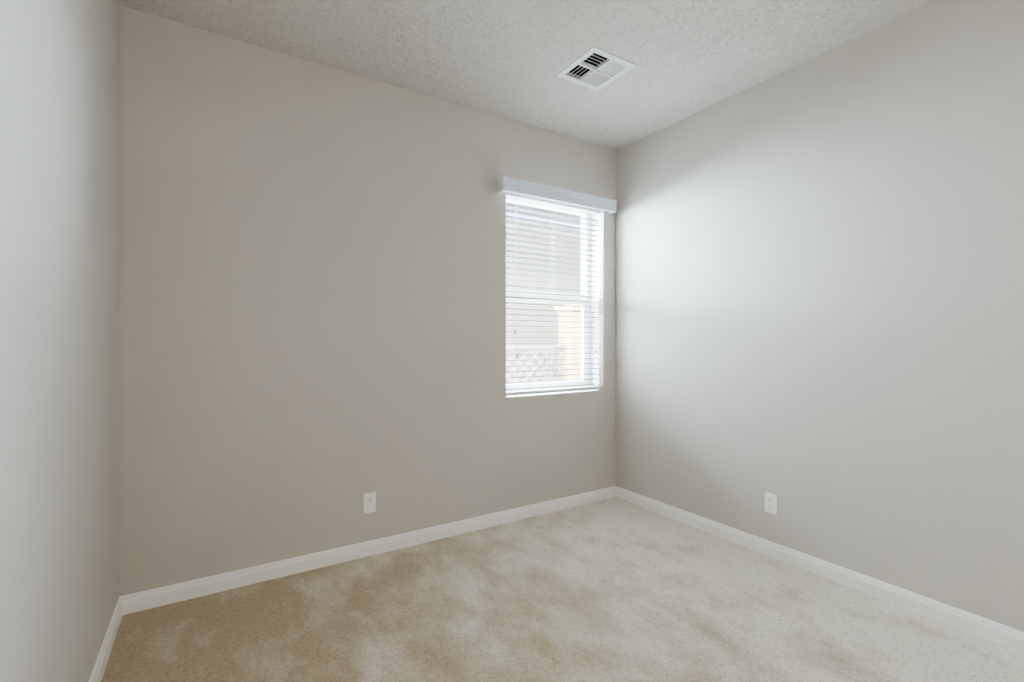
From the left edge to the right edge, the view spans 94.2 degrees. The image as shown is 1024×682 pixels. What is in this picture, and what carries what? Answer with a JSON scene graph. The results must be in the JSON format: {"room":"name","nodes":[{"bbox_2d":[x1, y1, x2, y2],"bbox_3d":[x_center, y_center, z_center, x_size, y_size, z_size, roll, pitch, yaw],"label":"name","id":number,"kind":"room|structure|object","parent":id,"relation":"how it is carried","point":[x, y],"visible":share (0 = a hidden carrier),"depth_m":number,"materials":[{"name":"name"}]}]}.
{"room":"empty bedroom","nodes":[
{"label":"empty bedroom","id":0,"kind":"room"},
{"bbox_2d":[0,0,118,681],"bbox_3d":[-0.685,-0.140,0.288,0.150,2.740,4.720,0,0,-32],"label":"wall","id":1,"kind":"structure","parent":0,"point":[59,328],"depth_m":1.29,"materials":[{"name":"beige paint"}]},
{"bbox_2d":[89,597,122,681],"bbox_3d":[-0.597,1.189,0.303,0.014,0.082,4.350,0,0,-32],"label":"baseboard","id":2,"kind":"structure","parent":1,"relation":"attached to","point":[98,671],"depth_m":1.84,"materials":[{"name":"white"}]},
{"bbox_2d":[119,5,615,595],"bbox_3d":[-0.531,-0.140,3.048,3.060,2.740,0.220,0,0,-32],"label":"wall","id":3,"kind":"structure","parent":0,"point":[311,303],"depth_m":2.58,"materials":[{"name":"beige paint"}]},
{"bbox_2d":[119,486,615,614],"bbox_3d":[-0.468,1.189,2.949,3.060,0.082,0.014,0,0,-32],"label":"baseboard","id":4,"kind":"structure","parent":3,"relation":"attached to","point":[158,597],"depth_m":2.62,"materials":[{"name":"white wood"}]},
{"bbox_2d":[364,492,375,513],"bbox_3d":[-0.815,0.930,2.730,0.070,0.115,0.014,0,0,-32],"label":"outlet","id":5,"kind":"object","parent":3,"relation":"attached to","point":[369,502],"visible":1,"depth_m":2.73,"materials":[{"name":"white plastic"}]},
{"bbox_2d":[506,198,589,391],"bbox_3d":[0.242,-0.335,3.612,0.890,1.453,0.082,0,0,-32],"label":"window unit","id":6,"kind":"structure","parent":3,"relation":"in","point":[585,342],"depth_m":3.70,"materials":[{"name":"white plastic"}]},
{"bbox_2d":[506,192,599,395],"bbox_3d":[0.311,-0.339,3.504,0.866,1.430,0.070,0,0,-32],"label":"blind","id":7,"kind":"object","parent":6,"relation":"attached to","point":[517,197],"visible":0.79,"depth_m":3.48,"materials":[{"name":"white plastic"}]},
{"bbox_2d":[497,176,616,214],"bbox_3d":[0.354,-1.037,3.426,1.020,0.090,0.087,0,0,-32],"label":"blind valance","id":8,"kind":"object","parent":3,"relation":"attached to","point":[521,187],"visible":1,"depth_m":3.35,"materials":[{"name":"white"}]},
{"bbox_2d":[118,0,933,150],"bbox_3d":[0.671,-1.610,1.146,3.360,0.200,4.720,0,0,-32],"label":"ceiling","id":9,"kind":"structure","parent":0,"point":[509,59],"depth_m":2.41,"materials":[{"name":"white paint"}]},
{"bbox_2d":[556,46,636,90],"bbox_3d":[0.467,-1.603,2.649,0.312,0.203,0.312,0,0,-32],"label":"ceiling vent","id":10,"kind":"object","parent":9,"relation":"in","point":[595,68],"visible":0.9,"depth_m":2.66,"materials":[{"name":"white metal"}]},
{"bbox_2d":[101,497,1023,681],"bbox_3d":[0.671,1.330,1.146,3.360,0.200,4.720,0,0,-32],"label":"floor","id":11,"kind":"structure","parent":0,"point":[614,589],"depth_m":2.08,"materials":[{"name":"beige carpet"}]},
{"bbox_2d":[616,0,1023,631],"bbox_3d":[2.028,-0.140,2.004,0.150,2.740,4.720,0,0,-32],"label":"wall","id":12,"kind":"structure","parent":0,"point":[820,296],"depth_m":2.38,"materials":[{"name":"beige paint"}]},
{"bbox_2d":[765,492,776,514],"bbox_3d":[1.480,0.930,2.722,0.009,0.115,0.070,0,0,-32],"label":"outlet","id":13,"kind":"object","parent":12,"relation":"attached to","point":[771,503],"visible":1,"depth_m":2.72,"materials":[{"name":"white plastic"}]},
{"bbox_2d":[616,486,1023,653],"bbox_3d":[1.978,1.189,1.930,0.014,0.082,4.350,0,0,-32],"label":"baseboard","id":14,"kind":"structure","parent":12,"relation":"attached to","point":[987,629],"depth_m":2.37,"materials":[{"name":"white wood"}]},
{"label":"outside","id":15,"kind":"structure","parent":0,"visible":0},
{"bbox_3d":[-5.428,1.630,16.072,32.000,0.100,27.030,0,0,-32],"label":"ground","id":16,"kind":"structure","parent":15,"visible":0},
{"bbox_2d":[506,304,580,382],"bbox_3d":[-0.600,0.575,4.944,3.550,2.010,0.340,0,0,-32],"label":"lattice","id":17,"kind":"object","parent":16,"relation":"on","point":[566,341],"depth_m":5.63,"materials":[{"name":"grey"}]},
{"bbox_2d":[506,202,580,382],"bbox_3d":[-1.335,-0.845,9.597,25.000,4.850,6.550,0,0,-32],"label":"house","id":18,"kind":"structure","parent":16,"relation":"on","point":[534,322],"depth_m":7.42,"materials":[{"name":"white"}]}
]}

